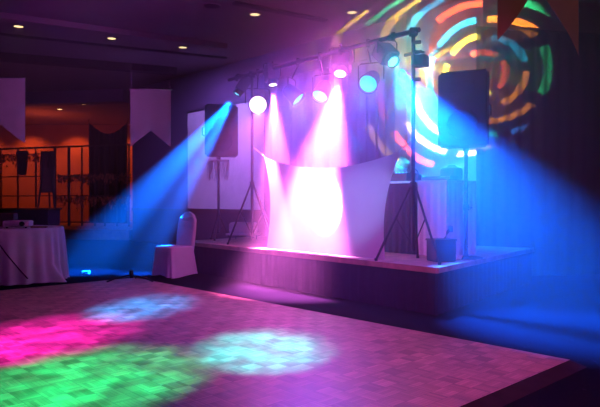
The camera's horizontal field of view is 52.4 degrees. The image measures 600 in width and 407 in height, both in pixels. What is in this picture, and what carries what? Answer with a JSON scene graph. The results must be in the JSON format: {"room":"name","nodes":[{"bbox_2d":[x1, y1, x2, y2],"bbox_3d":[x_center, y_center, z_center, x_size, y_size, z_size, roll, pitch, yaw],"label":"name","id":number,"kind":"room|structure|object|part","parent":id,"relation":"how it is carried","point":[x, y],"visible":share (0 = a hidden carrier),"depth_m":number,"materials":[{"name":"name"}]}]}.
{"room":"entertainment venue","nodes":[
{"label":"entertainment venue","id":0,"kind":"room"},
{"bbox_2d":[0,125,132,220],"bbox_3d":[-8.700,-1.149,26.054,11.800,4.400,0.120,0,0,0],"label":"wall","id":1,"kind":"structure","parent":0,"point":[35,135],"depth_m":25.99,"materials":[{"name":"paint"}]},
{"bbox_2d":[60,221,132,239],"bbox_3d":[-9.650,0.923,22.056,9.700,0.300,7.700,0,0,0],"label":"trim","id":2,"kind":"structure","parent":1,"relation":"attached to","point":[88,231],"depth_m":18.57,"materials":[{"name":"brown wood"}]},
{"bbox_2d":[0,144,130,226],"bbox_3d":[-8.667,-0.629,21.636,6.335,2.810,0.328,0,0,19],"label":"screen","id":3,"kind":"object","parent":2,"relation":"on","point":[35,156],"visible":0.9,"depth_m":21.29,"materials":[{"name":"metal"}]},
{"bbox_3d":[-11.049,-0.619,22.538,0.055,2.780,0.064,0,0,0],"label":"post","id":4,"kind":"part","parent":3,"relation":"part of","materials":[{"name":"metal"}]},
{"bbox_3d":[-10.298,-0.618,22.273,0.055,2.780,0.064,0,0,0],"label":"post","id":5,"kind":"part","parent":3,"relation":"part of","materials":[{"name":"metal"}]},
{"bbox_2d":[16,147,28,174],"bbox_3d":[-10.037,-1.532,22.078,0.454,1.011,0.125,0,0,0],"label":"hanging bag","id":6,"kind":"object","parent":3,"relation":"hanging from","point":[22,165],"visible":1,"depth_m":22.02,"materials":[{"name":"black fabric"}]},
{"bbox_3d":[-9.522,-0.616,21.999,0.055,2.780,0.064,0,0,0],"label":"post","id":7,"kind":"part","parent":3,"relation":"part of","materials":[{"name":"metal"}]},
{"bbox_3d":[-8.724,-0.615,21.717,0.087,2.780,0.100,0,0,0],"label":"post","id":8,"kind":"part","parent":3,"relation":"part of","materials":[{"name":"metal"}]},
{"bbox_3d":[-8.680,-2.005,21.693,6.268,0.061,0.070,0,0,19],"label":"rail","id":9,"kind":"part","parent":3,"relation":"part of","materials":[{"name":"metal"}]},
{"bbox_3d":[-8.680,-0.275,21.703,6.268,0.038,0.044,0,0,19],"label":"rail","id":10,"kind":"part","parent":3,"relation":"part of","materials":[{"name":"metal"}]},
{"bbox_3d":[-8.680,-0.975,21.699,6.268,0.038,0.044,0,0,19],"label":"rail","id":11,"kind":"part","parent":3,"relation":"part of","materials":[{"name":"metal"}]},
{"bbox_3d":[-8.148,-0.614,21.514,0.087,2.780,0.100,0,0,0],"label":"post","id":12,"kind":"part","parent":3,"relation":"part of","materials":[{"name":"metal"}]},
{"bbox_3d":[-7.623,-0.612,21.329,0.055,2.780,0.064,0,0,0],"label":"post","id":13,"kind":"part","parent":3,"relation":"part of","materials":[{"name":"metal"}]},
{"bbox_3d":[-7.108,-0.611,21.147,0.055,2.780,0.064,0,0,0],"label":"post","id":14,"kind":"part","parent":3,"relation":"part of","materials":[{"name":"metal"}]},
{"bbox_3d":[-8.680,0.655,21.709,6.268,0.038,0.044,0,0,19],"label":"rail","id":15,"kind":"part","parent":3,"relation":"part of","materials":[{"name":"metal"}]},
{"bbox_3d":[-6.717,-0.611,21.009,0.055,2.780,0.064,0,0,0],"label":"post","id":16,"kind":"part","parent":3,"relation":"part of","materials":[{"name":"metal"}]},
{"bbox_3d":[-6.255,-0.610,20.846,0.055,2.780,0.064,0,0,0],"label":"post","id":17,"kind":"part","parent":3,"relation":"part of","materials":[{"name":"metal"}]},
{"bbox_3d":[-5.799,-0.609,20.685,0.055,2.780,0.064,0,0,0],"label":"post","id":18,"kind":"part","parent":3,"relation":"part of","materials":[{"name":"metal"}]},
{"bbox_2d":[0,239,599,406],"bbox_3d":[-3.900,1.166,12.007,36.048,0.131,36.329,0,0,-43],"label":"floor","id":19,"kind":"structure","parent":0,"point":[126,342],"depth_m":4.94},
{"bbox_2d":[0,208,61,225],"bbox_3d":[-6.799,0.612,14.499,2.100,1.010,0.630,0,0,6],"label":"sideboard","id":20,"kind":"object","parent":19,"relation":"on","point":[40,216],"visible":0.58,"depth_m":14.17,"materials":[{"name":"brown wood"}]},
{"bbox_3d":[-6.329,0.619,14.170,0.460,0.800,0.020,0,0,6],"label":"door","id":21,"kind":"part","parent":20,"relation":"part of","materials":[{"name":"brown wood"}]},
{"bbox_2d":[37,151,55,207],"bbox_3d":[-6.671,-0.138,16.171,0.643,2.500,0.799,0,0,-11],"label":"easel","id":22,"kind":"object","parent":19,"relation":"on","point":[47,158],"visible":0.72,"depth_m":16.09,"materials":[{"name":"brown wood"}]},
{"bbox_3d":[-6.799,-0.116,15.895,0.049,2.457,0.401,0,0,31],"label":"leg","id":23,"kind":"part","parent":22,"relation":"part of","materials":[{"name":"wood"}]},
{"bbox_3d":[-6.697,-0.118,16.299,0.043,2.460,0.539,0,0,-11],"label":"leg","id":24,"kind":"part","parent":22,"relation":"part of","materials":[{"name":"wood"}]},
{"bbox_3d":[-6.446,-0.117,15.967,0.401,2.457,0.049,0,0,36],"label":"leg","id":25,"kind":"part","parent":22,"relation":"part of","materials":[{"name":"wood"}]},
{"bbox_2d":[81,270,89,274],"bbox_3d":[-3.460,1.113,9.855,0.130,0.060,0.084,0,0,-11],"label":"box","id":26,"kind":"object","parent":19,"relation":"on","point":[83,272],"visible":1,"depth_m":9.82,"materials":[{"name":"white plastic"}]},
{"bbox_2d":[106,270,152,281],"bbox_3d":[-2.414,1.038,8.840,0.655,0.158,0.439,0,0,0],"label":"tripod base","id":27,"kind":"object","parent":19,"relation":"on","point":[131,274],"visible":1,"depth_m":8.71,"materials":[{"name":"black metal"}]},
{"bbox_3d":[-2.579,1.064,8.693,0.346,0.109,0.022,0,0,-22],"label":"leg","id":28,"kind":"part","parent":27,"relation":"part of","materials":[{"name":"black metal"}]},
{"bbox_3d":[-2.255,1.064,8.714,0.337,0.109,0.105,0,0,0],"label":"leg","id":29,"kind":"part","parent":27,"relation":"part of","materials":[{"name":"black metal"}]},
{"bbox_2d":[152,212,197,278],"bbox_3d":[-1.974,0.638,9.630,0.562,1.010,0.590,0,0,42],"label":"banquet chair","id":30,"kind":"object","parent":19,"relation":"on","point":[178,260],"visible":1,"depth_m":9.51,"materials":[{"name":"white fabric"}]},
{"bbox_3d":[-1.978,0.906,9.627,0.562,0.473,0.579,0,0,42],"label":"seat","id":31,"kind":"part","parent":30,"relation":"part of","materials":[{"name":"white fabric"}]},
{"bbox_3d":[-1.827,0.444,9.793,0.434,0.624,0.148,0,0,42],"label":"backrest","id":32,"kind":"part","parent":30,"relation":"part of","materials":[{"name":"white fabric"}]},
{"bbox_2d":[264,57,393,235],"bbox_3d":[0.421,-0.758,11.885,0.077,3.759,3.476,0,0,-43],"label":"curtain","id":33,"kind":"object","parent":19,"relation":"on","point":[353,127],"visible":0.46,"depth_m":11.74,"materials":[{"name":"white fabric"}]},
{"bbox_3d":[0.423,-2.618,11.876,0.040,0.038,3.469,0,0,-43],"label":"rail","id":34,"kind":"part","parent":33,"relation":"part of","materials":[{"name":"metal"}]},
{"bbox_2d":[194,236,533,315],"bbox_3d":[0.580,0.892,9.332,5.455,0.499,3.291,0,0,44],"label":"stage platform","id":35,"kind":"object","parent":19,"relation":"on","point":[408,282],"visible":0.94,"depth_m":7.54,"materials":[{"name":"fabric"}]},
{"bbox_2d":[210,161,230,240],"bbox_3d":[-1.408,-0.066,10.670,0.378,1.410,0.371,0,0,0],"label":"speaker stand","id":36,"kind":"object","parent":35,"relation":"on","point":[216,228],"visible":0.88,"depth_m":10.69,"materials":[{"name":"metal"}]},
{"bbox_3d":[-1.454,0.432,10.590,0.028,0.396,0.195,0,0,12],"label":"leg","id":37,"kind":"part","parent":36,"relation":"part of","materials":[{"name":"metal"}]},
{"bbox_2d":[207,159,229,180],"bbox_3d":[-1.424,-0.574,10.697,0.393,0.376,0.380,0,0,0],"label":"fringe","id":38,"kind":"object","parent":36,"relation":"hanging from","point":[209,162],"visible":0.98,"depth_m":10.73,"materials":[{"name":"white fabric"}]},
{"bbox_2d":[202,103,237,158],"bbox_3d":[-1.423,-1.235,10.675,0.596,0.947,0.538,0,0,-22],"label":"loudspeaker","id":39,"kind":"object","parent":36,"relation":"on","point":[221,120],"visible":0.98,"depth_m":10.44,"materials":[{"name":"black plastic"}]},
{"bbox_3d":[-1.328,-1.510,10.439,0.280,0.130,0.012,0,0,-22],"label":"horn frame","id":40,"kind":"part","parent":39,"relation":"part of","materials":[{"name":"black plastic"}]},
{"bbox_3d":[-1.320,0.431,10.737,0.194,0.396,0.026,0,0,-17],"label":"leg","id":41,"kind":"part","parent":36,"relation":"part of","materials":[{"name":"metal"}]},
{"bbox_2d":[226,222,260,239],"bbox_3d":[-1.000,0.483,10.753,0.520,0.310,0.380,0,0,17],"label":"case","id":42,"kind":"object","parent":35,"relation":"on","point":[241,229],"visible":0.72,"depth_m":10.61,"materials":[{"name":"plastic"}]},
{"bbox_2d":[226,233,260,235],"bbox_3d":[-1.000,0.538,10.753,0.520,0.035,0.380,0,0,17],"label":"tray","id":43,"kind":"object","parent":42,"relation":"on","point":[236,234],"depth_m":10.60,"materials":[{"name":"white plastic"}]},
{"bbox_2d":[227,77,269,244],"bbox_3d":[-0.755,-0.648,9.296,0.798,2.590,0.747,0,0,0],"label":"lighting stand","id":44,"kind":"object","parent":35,"relation":"on","point":[252,186],"visible":0.73,"depth_m":9.28,"materials":[{"name":"metal"}]},
{"bbox_3d":[-0.944,0.173,9.457,0.495,0.928,0.028,0,0,36],"label":"leg","id":45,"kind":"part","parent":44,"relation":"part of","materials":[{"name":"metal"}]},
{"bbox_3d":[-0.543,0.175,9.114,0.495,0.928,0.028,0,0,45],"label":"leg","id":46,"kind":"part","parent":44,"relation":"part of","materials":[{"name":"metal"}]},
{"bbox_3d":[-0.543,0.173,9.489,0.028,0.928,0.495,0,0,45],"label":"leg","id":47,"kind":"part","parent":44,"relation":"part of","materials":[{"name":"metal"}]},
{"bbox_2d":[253,138,411,259],"bbox_3d":[0.211,-0.106,8.050,0.222,1.490,3.104,0,0,-40],"label":"screen","id":48,"kind":"object","parent":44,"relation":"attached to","point":[337,210],"visible":1,"depth_m":7.67,"materials":[{"name":"white fabric"}]},
{"bbox_3d":[-0.310,0.678,8.333,0.020,0.059,5.350,0,0,-40],"label":"edge trim","id":49,"kind":"part","parent":35,"relation":"part of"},
{"bbox_2d":[384,181,418,254],"bbox_3d":[1.236,0.179,8.508,0.638,0.945,1.463,0,0,-40],"label":"table","id":50,"kind":"object","parent":35,"relation":"on","point":[396,242],"visible":0.29,"depth_m":7.97,"materials":[{"name":"black fabric"}]},
{"bbox_2d":[394,157,409,172],"bbox_3d":[1.394,-0.466,8.393,0.178,0.345,0.249,0,0,-40],"label":"desk lamp","id":51,"kind":"object","parent":50,"relation":"on","point":[402,164],"visible":0.63,"depth_m":8.33,"materials":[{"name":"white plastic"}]},
{"bbox_2d":[390,172,417,181],"bbox_3d":[1.397,-0.357,8.169,0.260,0.130,0.300,0,0,-40],"label":"mixer","id":52,"kind":"object","parent":50,"relation":"on","point":[396,176],"visible":0.62,"depth_m":8.06,"materials":[{"name":"white plastic"}]},
{"bbox_2d":[408,169,421,180],"bbox_3d":[1.493,-0.374,7.976,0.090,0.167,0.190,0,0,-40],"label":"headphones","id":53,"kind":"object","parent":50,"relation":"on","point":[418,176],"visible":0.72,"depth_m":7.91,"materials":[{"name":"black plastic"}]},
{"bbox_2d":[415,174,421,180],"bbox_3d":[1.541,-0.335,7.919,0.090,0.090,0.040,0,0,-40],"label":"ear cup","id":54,"kind":"object","parent":53,"relation":"on","point":[418,177],"depth_m":7.90,"materials":[{"name":"black plastic"}]},
{"bbox_3d":[1.494,0.198,7.837,0.026,0.915,0.026,0,0,28],"label":"leg","id":55,"kind":"part","parent":50,"relation":"part of","materials":[{"name":"metal"}]},
{"bbox_2d":[374,36,440,264],"bbox_3d":[1.192,-0.635,6.967,0.674,2.590,0.798,0,0,0],"label":"lighting stand","id":56,"kind":"object","parent":35,"relation":"on","point":[414,234],"visible":1,"depth_m":6.93,"materials":[{"name":"metal"}]},
{"bbox_2d":[228,27,421,81],"bbox_3d":[0.111,-1.699,8.312,0.119,0.607,3.831,0,0,-41],"label":"bar","id":57,"kind":"object","parent":56,"relation":"attached to","point":[413,31],"visible":1,"depth_m":7.59,"materials":[{"name":"metal"}]},
{"bbox_2d":[233,73,250,96],"bbox_3d":[-0.901,-1.863,9.614,0.314,0.374,0.271,0,0,0],"label":"light","id":58,"kind":"object","parent":57,"relation":"attached to","point":[243,84],"visible":0.88,"depth_m":9.53,"materials":[{"name":"metal"}]},
{"bbox_2d":[245,69,269,114],"bbox_3d":[-0.650,-1.682,9.298,0.378,0.684,0.364,0,0,0],"label":"can","id":59,"kind":"object","parent":57,"relation":"hanging from","point":[257,104],"visible":1,"depth_m":9.18,"materials":[{"name":"metal"}]},
{"bbox_2d":[263,61,280,87],"bbox_3d":[-0.409,-1.889,8.944,0.257,0.373,0.264,0,0,0],"label":"light","id":60,"kind":"object","parent":57,"relation":"attached to","point":[271,76],"visible":0.96,"depth_m":8.87,"materials":[{"name":"metal"}]},
{"bbox_2d":[283,58,304,105],"bbox_3d":[-0.076,-1.685,8.489,0.301,0.667,0.299,0,0,-26],"label":"can","id":61,"kind":"object","parent":57,"relation":"hanging from","point":[291,92],"visible":1,"depth_m":8.43,"materials":[{"name":"metal"}]},
{"bbox_2d":[311,52,333,103],"bbox_3d":[0.299,-1.679,8.171,0.306,0.677,0.305,0,0,0],"label":"can","id":62,"kind":"object","parent":57,"relation":"hanging from","point":[320,94],"visible":1,"depth_m":8.13,"materials":[{"name":"metal"}]},
{"bbox_2d":[329,43,354,78],"bbox_3d":[0.543,-1.839,7.954,0.327,0.452,0.385,0,0,0],"label":"light","id":63,"kind":"object","parent":57,"relation":"attached to","point":[341,63],"visible":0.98,"depth_m":7.84,"materials":[{"name":"metal"}]},
{"bbox_2d":[358,39,383,93],"bbox_3d":[0.873,-1.680,7.543,0.330,0.666,0.335,0,0,0],"label":"stage light","id":64,"kind":"object","parent":57,"relation":"hanging from","point":[368,83],"visible":0.99,"depth_m":7.48,"materials":[{"name":"metal"}]},
{"bbox_2d":[371,32,399,67],"bbox_3d":[1.023,-1.805,7.298,0.314,0.413,0.386,0,0,0],"label":"light","id":65,"kind":"object","parent":57,"relation":"attached to","point":[385,53],"visible":1,"depth_m":7.21,"materials":[{"name":"metal"}]},
{"bbox_3d":[1.285,-1.710,6.950,0.040,0.038,0.234,0,0,-40],"label":"cross arm","id":66,"kind":"part","parent":57,"relation":"part of","materials":[{"name":"metal"}]},
{"bbox_3d":[1.320,-1.410,6.927,0.104,0.044,0.044,0,0,17],"label":"knob","id":67,"kind":"part","parent":57,"relation":"part of","materials":[{"name":"black metal"}]},
{"bbox_3d":[1.320,-1.560,6.926,0.104,0.044,0.044,0,0,17],"label":"knob","id":68,"kind":"part","parent":57,"relation":"part of","materials":[{"name":"black metal"}]},
{"bbox_3d":[1.320,-1.830,6.925,0.104,0.044,0.044,0,0,17],"label":"knob","id":69,"kind":"part","parent":57,"relation":"part of","materials":[{"name":"black metal"}]},
{"bbox_3d":[1.068,0.222,6.987,0.415,0.857,0.028,0,0,9],"label":"leg","id":70,"kind":"part","parent":56,"relation":"part of","materials":[{"name":"metal"}]},
{"bbox_3d":[1.359,0.221,7.165,0.027,0.856,0.414,0,0,18],"label":"leg","id":71,"kind":"part","parent":56,"relation":"part of","materials":[{"name":"metal"}]},
{"bbox_2d":[415,50,428,67],"bbox_3d":[1.382,-1.673,7.054,0.160,0.204,0.296,0,0,31],"label":"light","id":72,"kind":"object","parent":56,"relation":"attached to","point":[423,59],"visible":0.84,"depth_m":6.99,"materials":[{"name":"metal"}]},
{"bbox_3d":[1.407,0.224,6.759,0.231,0.856,0.359,0,0,0],"label":"leg","id":73,"kind":"part","parent":56,"relation":"part of","materials":[{"name":"metal"}]},
{"bbox_2d":[425,226,456,261],"bbox_3d":[1.630,0.460,7.006,0.296,0.400,0.235,0,0,-17],"label":"crate","id":74,"kind":"object","parent":35,"relation":"on","point":[445,247],"visible":0.98,"depth_m":6.91,"materials":[{"name":"black plastic"}]},
{"bbox_2d":[418,180,476,255],"bbox_3d":[1.873,0.183,7.743,0.638,0.945,0.456,0,0,-40],"label":"table","id":75,"kind":"object","parent":35,"relation":"on","point":[442,201],"visible":0.78,"depth_m":7.55,"materials":[{"name":"white fabric"}]},
{"bbox_2d":[421,176,457,180],"bbox_3d":[1.745,-0.314,7.627,0.180,0.051,0.440,0,0,-40],"label":"controller","id":76,"kind":"object","parent":75,"relation":"on","point":[430,177],"visible":0.91,"depth_m":7.52,"materials":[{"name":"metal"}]},
{"bbox_2d":[440,165,462,179],"bbox_3d":[1.930,-0.391,7.780,0.200,0.202,0.240,0,0,-40],"label":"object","id":77,"kind":"object","parent":75,"relation":"on","point":[450,170],"visible":0.73,"depth_m":7.71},
{"bbox_2d":[462,153,482,259],"bbox_3d":[2.000,0.018,7.350,0.400,1.280,0.400,0,0,0],"label":"speaker stand","id":78,"kind":"object","parent":35,"relation":"on","point":[466,207],"visible":0.82,"depth_m":7.33,"materials":[{"name":"black metal"}]},
{"bbox_2d":[438,69,491,152],"bbox_3d":[1.992,-1.086,7.327,0.596,0.947,0.538,0,0,24],"label":"loudspeaker","id":79,"kind":"object","parent":78,"relation":"on","point":[463,96],"visible":1,"depth_m":7.10,"materials":[{"name":"black plastic"}]},
{"bbox_3d":[1.889,-1.361,7.094,0.280,0.130,0.012,0,0,24],"label":"horn frame","id":80,"kind":"part","parent":79,"relation":"part of","materials":[{"name":"black plastic"}]},
{"bbox_2d":[463,148,468,152],"bbox_3d":[2.000,-0.642,7.346,0.070,0.060,0.070,0,0,24],"label":"socket","id":81,"kind":"object","parent":79,"relation":"attached to","point":[465,150],"depth_m":7.32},
{"bbox_3d":[2.000,0.633,7.354,0.400,0.050,0.400,0,0,0],"label":"plate","id":82,"kind":"part","parent":78,"relation":"part of","materials":[{"name":"black metal"}]},
{"bbox_3d":[2.413,0.682,7.588,0.020,0.059,3.290,0,0,37],"label":"edge trim","id":83,"kind":"part","parent":35,"relation":"part of","materials":[{"name":"wood"}]},
{"bbox_2d":[476,26,599,275],"bbox_3d":[4.810,-0.798,9.829,4.267,3.874,0.044,0,0,-11],"label":"drape","id":84,"kind":"object","parent":19,"relation":"on","point":[538,171],"visible":0.84,"depth_m":9.62,"materials":[{"name":"fabric"}]},
{"bbox_3d":[4.810,-2.716,9.820,4.262,0.038,0.040,0,0,-11],"label":"rail","id":85,"kind":"part","parent":84,"relation":"part of","materials":[{"name":"metal"}]},
{"bbox_3d":[-4.380,0.755,9.254,1.460,0.784,1.460,0,0,0],"label":"round table","id":86,"kind":"object","parent":19,"relation":"on","visible":0},
{"bbox_2d":[0,225,69,285],"bbox_3d":[-4.382,0.749,9.254,1.645,0.784,1.643,0,0,-30],"label":"tablecloth","id":87,"kind":"object","parent":86,"relation":"on","point":[40,254],"visible":0.96,"depth_m":8.77,"materials":[{"name":"white fabric"}]},
{"bbox_2d":[0,213,17,226],"bbox_3d":[-4.520,0.254,9.422,0.240,0.202,0.200,0,0,-6],"label":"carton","id":88,"kind":"object","parent":87,"relation":"on","point":[3,216],"visible":0.68,"depth_m":9.33,"materials":[{"name":"brown cardboard"}]},
{"bbox_2d":[0,245,27,278],"bbox_3d":[-4.090,0.703,8.585,0.521,0.725,0.242,0,0,0],"label":"power cord","id":89,"kind":"object","parent":87,"relation":"hanging from","point":[0,245],"visible":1,"depth_m":8.53,"materials":[{"name":"black rubber"}]},
{"bbox_2d":[3,220,32,227],"bbox_3d":[-4.118,0.303,8.909,0.360,0.110,0.285,0,0,-9],"label":"projector","id":90,"kind":"object","parent":87,"relation":"on","point":[9,223],"visible":1,"depth_m":8.80,"materials":[{"name":"white plastic"}]},
{"bbox_2d":[30,226,47,227],"bbox_3d":[-3.840,0.345,8.982,0.220,0.024,0.160,0,0,-17],"label":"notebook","id":91,"kind":"object","parent":87,"relation":"on","point":[31,226],"visible":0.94,"depth_m":8.91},
{"bbox_2d":[0,0,599,124],"bbox_3d":[-3.900,-3.319,11.981,22.200,0.100,29.000,0,0,0],"label":"ceiling","id":92,"kind":"structure","parent":0,"point":[246,36],"depth_m":11.72,"materials":[{"name":"paint"}]},
{"bbox_2d":[0,77,26,142],"bbox_3d":[-5.432,-2.173,10.986,1.025,2.180,0.043,0,0,0],"label":"hanging banner","id":93,"kind":"object","parent":92,"relation":"hanging from","point":[12,89],"visible":0.99,"depth_m":10.98,"materials":[{"name":"fabric"}]},
{"bbox_2d":[11,24,25,27],"bbox_3d":[-5.168,-3.254,11.200,0.240,0.020,0.240,0,0,0],"label":"recessed light","id":94,"kind":"object","parent":92,"relation":"in","point":[12,25],"visible":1,"depth_m":11.18,"materials":[{"name":"paint"}]},
{"bbox_2d":[25,89,128,105],"bbox_3d":[-9.716,-3.132,18.579,9.437,0.350,0.400,0,0,10],"label":"trim","id":95,"kind":"structure","parent":92,"relation":"attached to","point":[109,96],"depth_m":17.86,"materials":[{"name":"white paint"}]},
{"bbox_2d":[0,52,176,75],"bbox_3d":[-5.510,-3.199,13.730,5.430,0.160,0.250,0,0,-23],"label":"trim","id":96,"kind":"structure","parent":92,"relation":"attached to","point":[4,56],"depth_m":13.89,"materials":[{"name":"white paint"}]},
{"bbox_2d":[89,118,127,221],"bbox_3d":[-7.525,-1.287,23.941,1.576,4.100,0.079,0,0,3],"label":"drape","id":97,"kind":"object","parent":92,"relation":"hanging from","point":[96,137],"visible":0.7,"depth_m":23.94,"materials":[{"name":"black fabric"}]},
{"bbox_2d":[105,36,117,39],"bbox_3d":[-3.714,-3.259,12.031,0.240,0.020,0.240,0,0,0],"label":"recessed light","id":98,"kind":"object","parent":92,"relation":"in","point":[106,37],"visible":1,"depth_m":12.00,"materials":[{"name":"paint"}]},
{"bbox_2d":[0,12,226,49],"bbox_3d":[-5.013,-3.210,10.512,8.068,0.100,0.160,0,0,-30],"label":"trim","id":99,"kind":"structure","parent":92,"relation":"attached to","point":[11,17],"depth_m":11.29,"materials":[{"name":"paint"}]},
{"bbox_2d":[0,33,226,58],"bbox_3d":[-4.991,-3.249,12.069,7.417,0.040,0.060,0,0,-26],"label":"trim","id":100,"kind":"structure","parent":92,"relation":"attached to","point":[1,34],"depth_m":12.56,"materials":[{"name":"white paint"}]},
{"bbox_2d":[129,88,172,146],"bbox_3d":[-2.702,-2.143,11.036,0.776,2.240,0.043,0,0,-8],"label":"hanging banner","id":101,"kind":"object","parent":92,"relation":"hanging from","point":[150,109],"visible":1,"depth_m":11.04,"materials":[{"name":"fabric"}]},
{"bbox_3d":[-2.702,-2.063,11.038,0.776,0.023,0.024,0,0,-8],"label":"rod","id":102,"kind":"part","parent":101,"relation":"part of","materials":[{"name":"silver metal"}]},
{"bbox_2d":[177,45,188,48],"bbox_3d":[-2.447,-3.263,12.740,0.240,0.020,0.240,0,0,0],"label":"recessed light","id":103,"kind":"object","parent":92,"relation":"in","point":[179,46],"visible":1,"depth_m":12.73,"materials":[{"name":"paint"}]},
{"bbox_2d":[203,3,220,8],"bbox_3d":[-1.452,-3.250,10.043,0.300,0.015,0.300,0,0,0],"label":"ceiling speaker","id":104,"kind":"object","parent":92,"relation":"attached to","point":[206,5],"visible":1,"depth_m":10.03,"materials":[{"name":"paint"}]},
{"bbox_2d":[248,12,261,15],"bbox_3d":[-0.774,-3.250,10.476,0.240,0.020,0.240,0,0,0],"label":"recessed light","id":105,"kind":"object","parent":92,"relation":"in","point":[249,13],"visible":1,"depth_m":10.45,"materials":[{"name":"paint"}]},
{"bbox_2d":[232,1,327,21],"bbox_3d":[-0.305,-3.244,10.337,1.810,0.030,0.140,0,0,-33],"label":"trim","id":106,"kind":"structure","parent":92,"relation":"attached to","point":[236,3],"depth_m":10.26,"materials":[{"name":"white paint"}]},
{"bbox_2d":[345,9,358,14],"bbox_3d":[0.885,-3.249,10.364,0.240,0.020,0.240,0,0,0],"label":"recessed light","id":107,"kind":"object","parent":92,"relation":"in","point":[352,11],"visible":1,"depth_m":10.32,"materials":[{"name":"paint"}]},
{"bbox_2d":[497,0,578,55],"bbox_3d":[1.902,-2.228,4.836,1.029,2.000,0.043,0,0,-31],"label":"hanging banner","id":108,"kind":"object","parent":92,"relation":"hanging from","point":[567,11],"visible":1,"depth_m":4.95,"materials":[{"name":"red fabric"}]},
{"bbox_2d":[132,0,482,231],"bbox_3d":[-0.964,-1.079,13.675,0.120,4.400,11.255,0,0,-43],"label":"wall","id":109,"kind":"structure","parent":0,"point":[159,170],"depth_m":12.27,"materials":[{"name":"white paint"}]},
{"bbox_2d":[132,208,260,213],"bbox_3d":[-1.492,0.184,14.133,0.030,0.070,9.876,0,0,-43],"label":"trim","id":110,"kind":"structure","parent":109,"relation":"attached to","point":[138,209],"depth_m":15.31,"materials":[{"name":"brown wood"}]},
{"bbox_2d":[133,210,263,244],"bbox_3d":[-1.437,0.654,14.187,0.120,0.930,9.876,0,0,-43],"label":"trim","id":111,"kind":"structure","parent":109,"relation":"attached to","point":[157,227],"depth_m":16.15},
{"bbox_2d":[186,99,263,209],"bbox_3d":[-1.774,-1.093,14.388,0.070,2.480,3.169,0,0,-43],"label":"projection screen","id":112,"kind":"object","parent":109,"relation":"attached to","point":[202,191],"visible":0.52,"depth_m":14.20,"materials":[{"name":"white fabric"}]},
{"bbox_2d":[395,13,410,172],"bbox_3d":[1.785,-1.311,10.565,0.130,3.900,0.240,0,0,-43],"label":"trim","id":113,"kind":"structure","parent":109,"relation":"attached to","point":[402,21],"depth_m":10.49,"materials":[{"name":"white paint"}]},
{"bbox_2d":[462,158,475,180],"bbox_3d":[2.699,-0.030,9.640,0.100,1.350,0.270,0,0,-43],"label":"trim","id":114,"kind":"structure","parent":109,"relation":"attached to","point":[471,162],"depth_m":9.57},
{"bbox_2d":[483,0,599,32],"bbox_3d":[5.014,-1.058,10.086,4.453,4.400,0.120,0,0,-13],"label":"wall","id":115,"kind":"structure","parent":0,"point":[535,14],"depth_m":9.76,"materials":[{"name":"paint"}]}
]}

